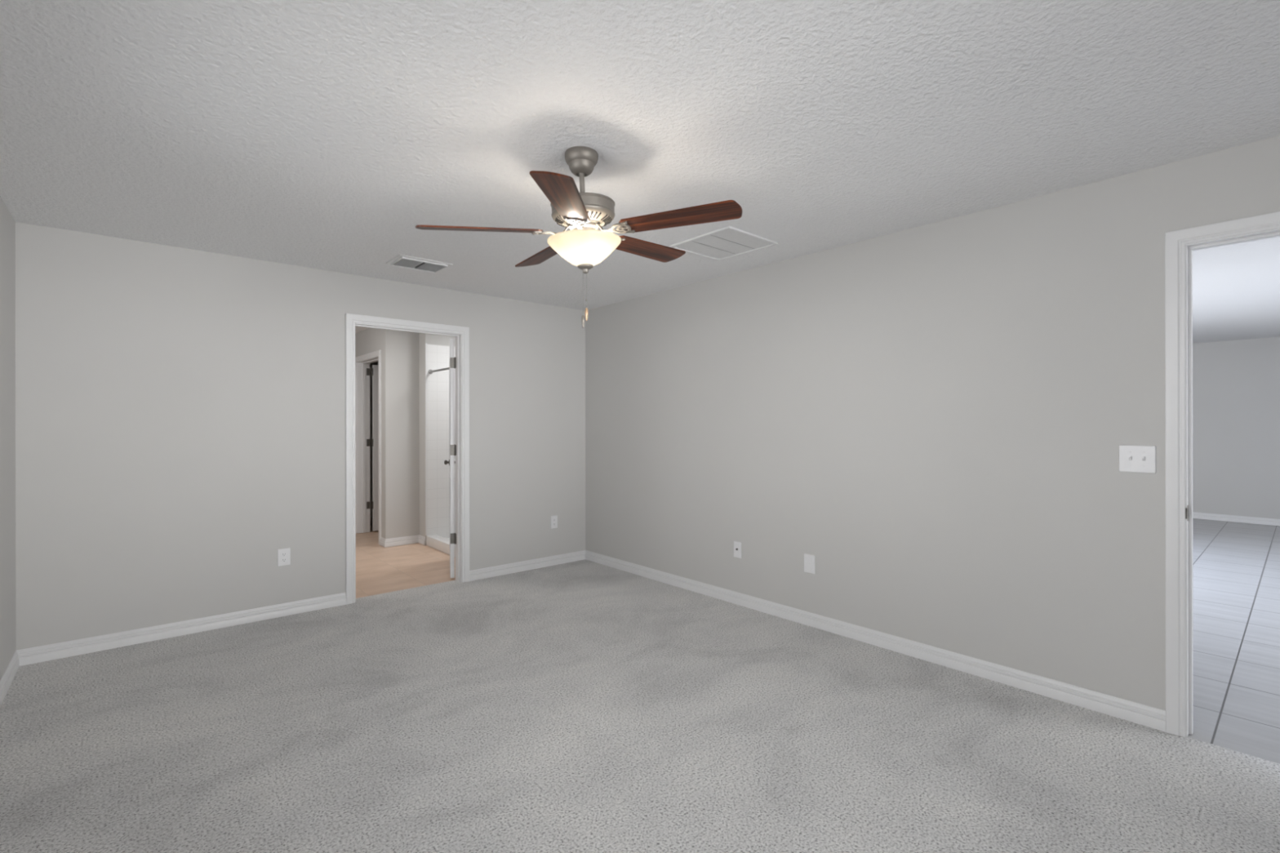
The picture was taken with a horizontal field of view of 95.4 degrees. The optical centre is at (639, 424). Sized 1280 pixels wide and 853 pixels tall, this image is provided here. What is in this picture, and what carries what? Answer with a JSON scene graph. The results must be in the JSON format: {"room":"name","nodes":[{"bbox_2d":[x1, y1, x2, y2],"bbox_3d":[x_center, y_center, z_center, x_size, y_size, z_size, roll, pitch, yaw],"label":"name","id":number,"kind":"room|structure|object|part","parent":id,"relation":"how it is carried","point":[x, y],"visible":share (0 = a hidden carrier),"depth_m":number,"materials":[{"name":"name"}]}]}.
{"room":"empty bedroom","nodes":[
{"label":"empty bedroom","id":0,"kind":"room"},
{"bbox_2d":[0,195,15,679],"bbox_3d":[-1.657,0.117,1.076,0.115,2.460,5.529,0,0,-41],"label":"wall","id":1,"kind":"structure","parent":0,"point":[7,224],"depth_m":2.98,"materials":[{"name":"paint"}]},
{"bbox_2d":[0,650,19,706],"bbox_3d":[-1.644,1.283,1.161,0.014,0.086,5.414,0,0,-41],"label":"baseboard","id":2,"kind":"structure","parent":1,"relation":"attached to","point":[6,681],"depth_m":2.95,"materials":[{"name":"white paint"}]},
{"bbox_2d":[15,222,585,650],"bbox_3d":[-2.021,0.117,4.502,4.070,2.460,0.115,0,0,-41],"label":"wall","id":3,"kind":"structure","parent":0,"point":[180,412],"depth_m":3.77,"materials":[{"name":"paint"}]},
{"bbox_2d":[16,592,346,666],"bbox_3d":[-2.793,1.285,3.741,1.674,0.086,0.014,0,0,-41],"label":"baseboard","id":4,"kind":"structure","parent":3,"relation":"attached to","point":[106,642],"depth_m":3.62,"materials":[{"name":"white paint"}]},
{"bbox_2d":[277,547,290,566],"bbox_3d":[-2.466,0.921,4.032,0.076,0.118,0.008,0,0,-41],"label":"power outlet","id":5,"kind":"object","parent":3,"relation":"attached to","point":[283,554],"visible":1,"depth_m":4.03,"materials":[{"name":"white plastic"}]},
{"bbox_2d":[345,313,469,604],"bbox_3d":[-1.849,0.255,4.652,0.959,2.144,0.148,0,0,-41],"label":"door frame","id":6,"kind":"structure","parent":3,"relation":"attached to","point":[461,334],"depth_m":4.64,"materials":[{"name":"white paint"}]},
{"bbox_2d":[444,338,455,577],"bbox_3d":[-1.727,0.292,5.344,0.138,2.045,0.812,0,0,-18],"label":"door","id":7,"kind":"structure","parent":3,"relation":"in","point":[451,462],"depth_m":4.97,"materials":[{"name":"white paint"}]},
{"bbox_3d":[-1.877,0.372,5.659,0.052,0.062,0.062,0,0,-18],"label":"knob","id":8,"kind":"part","parent":7,"relation":"part of","materials":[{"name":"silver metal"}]},
{"bbox_2d":[469,550,585,581],"bbox_3d":[-0.988,1.282,5.316,1.216,0.086,0.014,0,0,-41],"label":"baseboard","id":9,"kind":"structure","parent":3,"relation":"attached to","point":[491,571],"depth_m":5.27,"materials":[{"name":"white paint"}]},
{"bbox_2d":[551,515,557,528],"bbox_3d":[-0.807,0.921,5.479,0.072,0.118,0.008,0,0,-41],"label":"power outlet","id":10,"kind":"object","parent":3,"relation":"attached to","point":[553,518],"visible":1,"depth_m":5.48,"materials":[{"name":"white plastic"}]},
{"bbox_2d":[355,328,381,357],"bbox_3d":[-3.454,0.119,7.205,0.140,2.460,2.000,0,0,-41],"label":"wall","id":11,"kind":"structure","parent":0,"point":[368,340],"depth_m":6.76,"materials":[{"name":"paint"}]},
{"bbox_2d":[355,350,381,544],"bbox_3d":[-3.114,0.257,6.816,0.173,2.144,0.967,0,0,-41],"label":"door frame","id":12,"kind":"structure","parent":11,"relation":"attached to","point":[362,362],"depth_m":7.11,"materials":[{"name":"white paint"}]},
{"bbox_3d":[-3.055,0.257,6.867,0.016,2.144,0.967,0,0,-41],"label":"casing","id":13,"kind":"part","parent":12,"relation":"part of","materials":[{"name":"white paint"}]},
{"bbox_2d":[371,364,378,531],"bbox_3d":[-2.998,0.294,7.438,0.812,2.045,0.138,0,0,-41],"label":"door","id":14,"kind":"structure","parent":11,"relation":"in","point":[375,440],"depth_m":7.19,"materials":[{"name":"white paint"}]},
{"bbox_2d":[369,361,377,518],"bbox_3d":[-4.475,0.120,7.717,3.430,2.460,0.115,0,0,-41],"label":"wall","id":15,"kind":"structure","parent":0,"point":[375,362],"depth_m":8.23,"materials":[{"name":"paint"}]},
{"bbox_2d":[381,328,419,546],"bbox_3d":[-2.334,0.117,6.755,1.237,2.460,0.150,0,0,-41],"label":"wall","id":16,"kind":"structure","parent":0,"point":[400,433],"depth_m":6.39,"materials":[{"name":"paint"}]},
{"bbox_2d":[379,534,425,547],"bbox_3d":[-2.609,1.285,6.402,0.482,0.086,0.174,0,0,-16],"label":"baseboard","id":17,"kind":"structure","parent":16,"relation":"attached to","point":[384,542],"depth_m":6.39,"materials":[{"name":"white paint"}]},
{"bbox_2d":[418,333,455,545],"bbox_3d":[-2.087,0.117,6.748,0.875,2.460,0.185,0,0,-41],"label":"wall","id":18,"kind":"structure","parent":0,"point":[436,340],"depth_m":6.46,"materials":[{"name":"paint"}]},
{"bbox_2d":[425,342,426,535],"bbox_3d":[-2.347,0.168,6.389,0.016,2.110,0.014,0,0,-41],"label":"trim","id":19,"kind":"structure","parent":18,"relation":"attached to","point":[425,343],"depth_m":6.38,"materials":[{"name":"white paint"}]},
{"bbox_2d":[0,0,1279,343],"bbox_3d":[2.341,-1.159,5.427,11.864,0.080,12.530,0,0,-41],"label":"ceiling","id":20,"kind":"structure","parent":0,"point":[313,134],"depth_m":2.13,"materials":[{"name":"paint"}]},
{"bbox_2d":[386,254,453,272],"bbox_3d":[-1.531,-1.105,4.040,0.362,0.016,0.280,0,0,-41],"label":"ceiling vent","id":21,"kind":"object","parent":20,"relation":"in","point":[401,260],"visible":1,"depth_m":4.01,"materials":[{"name":"white metal"}]},
{"bbox_2d":[415,146,742,328],"bbox_3d":[-0.230,-0.757,2.449,1.250,0.717,1.252,0,0,-41],"label":"ceiling fan","id":22,"kind":"object","parent":20,"relation":"hanging from","point":[584,246],"visible":1,"depth_m":2.31,"materials":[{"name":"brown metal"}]},
{"bbox_3d":[-0.634,-0.774,2.312,0.486,0.007,0.138,-3,14,-14],"label":"blade","id":23,"kind":"part","parent":22,"relation":"part of","materials":[{"name":"brown wood"}]},
{"bbox_3d":[-0.454,-0.803,2.764,0.138,0.007,0.486,-17,10,-31],"label":"blade","id":24,"kind":"part","parent":22,"relation":"part of","materials":[{"name":"brown wood"}]},
{"bbox_3d":[-0.258,-0.772,2.000,0.138,0.007,0.486,9,4,3],"label":"blade","id":25,"kind":"part","parent":22,"relation":"part of","materials":[{"name":"brown wood"}]},
{"bbox_3d":[-0.236,-0.544,2.422,0.003,0.185,0.002,0,0,-41],"label":"pull chain","id":26,"kind":"part","parent":22,"relation":"part of","materials":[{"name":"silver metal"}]},
{"bbox_3d":[-0.229,-0.711,2.418,0.304,0.107,0.304,-5,4,-41],"label":"lamp shade","id":27,"kind":"part","parent":22,"relation":"part of","materials":[{"name":"white glass"}]},
{"bbox_3d":[-0.222,-0.559,2.422,0.006,0.155,0.006,0,0,-41],"label":"pull chain","id":28,"kind":"part","parent":22,"relation":"part of","materials":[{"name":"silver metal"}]},
{"bbox_3d":[0.033,-0.819,2.732,0.138,0.007,0.486,-14,-6,40],"label":"blade","id":29,"kind":"part","parent":22,"relation":"part of","materials":[{"name":"brown wood"}]},
{"bbox_3d":[0.154,-0.800,2.260,0.486,0.007,0.138,-1,-8,22],"label":"blade","id":30,"kind":"part","parent":22,"relation":"part of","materials":[{"name":"brown wood"}]},
{"bbox_2d":[669,226,778,261],"bbox_3d":[0.518,-1.111,3.611,0.466,0.011,0.484,0,0,-41],"label":"ceiling vent","id":31,"kind":"object","parent":20,"relation":"in","point":[729,242],"visible":1,"depth_m":3.60,"materials":[{"name":"white metal"}]},
{"bbox_2d":[0,518,1279,852],"bbox_3d":[2.345,1.341,5.427,11.634,0.040,12.300,0,0,-41],"label":"floor","id":32,"kind":"structure","parent":0,"point":[582,706],"depth_m":2.46,"materials":[{"name":"grey carpet"}]},
{"bbox_2d":[426,534,455,557],"bbox_3d":[-1.549,1.276,6.123,0.858,0.109,1.438,0,0,-41],"label":"shower tray","id":33,"kind":"object","parent":32,"relation":"on","point":[441,544],"visible":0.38,"depth_m":6.15,"materials":[{"name":"plastic"}]},
{"bbox_2d":[585,135,1279,710],"bbox_3d":[1.324,0.113,3.675,0.115,2.460,5.529,0,0,-41],"label":"wall","id":34,"kind":"structure","parent":0,"point":[939,415],"depth_m":3.22,"materials":[{"name":"paint"}]},
{"bbox_2d":[733,541,741,558],"bbox_3d":[0.712,0.924,4.278,0.016,0.117,0.070,0,0,-41],"label":"cable jack","id":35,"kind":"object","parent":34,"relation":"attached to","point":[737,545],"visible":1,"depth_m":4.28,"materials":[{"name":"white plastic"}]},
{"bbox_2d":[804,553,814,573],"bbox_3d":[1.113,0.918,3.826,0.007,0.121,0.080,0,0,-41],"label":"phone jack","id":36,"kind":"object","parent":34,"relation":"attached to","point":[809,560],"visible":1,"depth_m":3.82,"materials":[{"name":"white plastic"}]},
{"bbox_2d":[585,550,1165,732],"bbox_3d":[0.861,1.280,4.110,0.014,0.086,4.262,0,0,-41],"label":"baseboard","id":37,"kind":"structure","parent":34,"relation":"attached to","point":[1128,710],"depth_m":3.24,"materials":[{"name":"white paint"}]},
{"bbox_2d":[1119,444,1155,473],"bbox_3d":[2.197,0.155,2.573,0.018,0.121,0.127,0,0,-41],"label":"light switch","id":38,"kind":"object","parent":34,"relation":"attached to","point":[1132,459],"visible":1,"depth_m":2.57,"materials":[{"name":"white plastic"}]},
{"bbox_2d":[1164,211,1279,737],"bbox_3d":[2.621,0.249,2.188,0.148,2.144,0.948,0,0,-41],"label":"door frame","id":39,"kind":"structure","parent":34,"relation":"attached to","point":[1180,245],"depth_m":2.47,"materials":[{"name":"white paint"}]},
{"bbox_3d":[2.318,0.377,2.462,0.043,0.066,0.006,0,0,-36],"label":"strike plate","id":40,"kind":"part","parent":39,"relation":"part of","materials":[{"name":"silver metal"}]},
{"bbox_2d":[1192,337,1279,526],"bbox_3d":[8.775,0.103,6.990,0.115,2.460,6.200,0,0,-41],"label":"wall","id":41,"kind":"structure","parent":0,"point":[1236,384],"depth_m":7.79,"materials":[{"name":"paint"}]},
{"bbox_2d":[1192,511,1279,526],"bbox_3d":[8.728,1.270,6.947,0.014,0.086,6.200,0,0,-41],"label":"baseboard","id":42,"kind":"structure","parent":41,"relation":"attached to","point":[1252,520],"depth_m":7.79,"materials":[{"name":"white paint"}]},
{"bbox_3d":[-1.899,0.117,7.286,0.115,2.460,3.921,0,0,-41],"label":"wall","id":43,"kind":"structure","parent":0,"visible":0},
{"bbox_2d":[426,344,455,537],"bbox_3d":[-1.520,0.214,6.107,0.863,2.185,1.526,0,0,-41],"label":"shower tile","id":44,"kind":"structure","parent":43,"relation":"attached to","point":[437,356],"depth_m":6.48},
{"bbox_2d":[428,367,455,373],"bbox_3d":[-1.814,-0.578,5.851,0.052,0.052,1.507,0,0,-41],"label":"shower rod","id":45,"kind":"object","parent":44,"relation":"attached to","point":[430,371],"visible":0.42,"depth_m":6.25,"materials":[{"name":"silver metal"}]}
]}

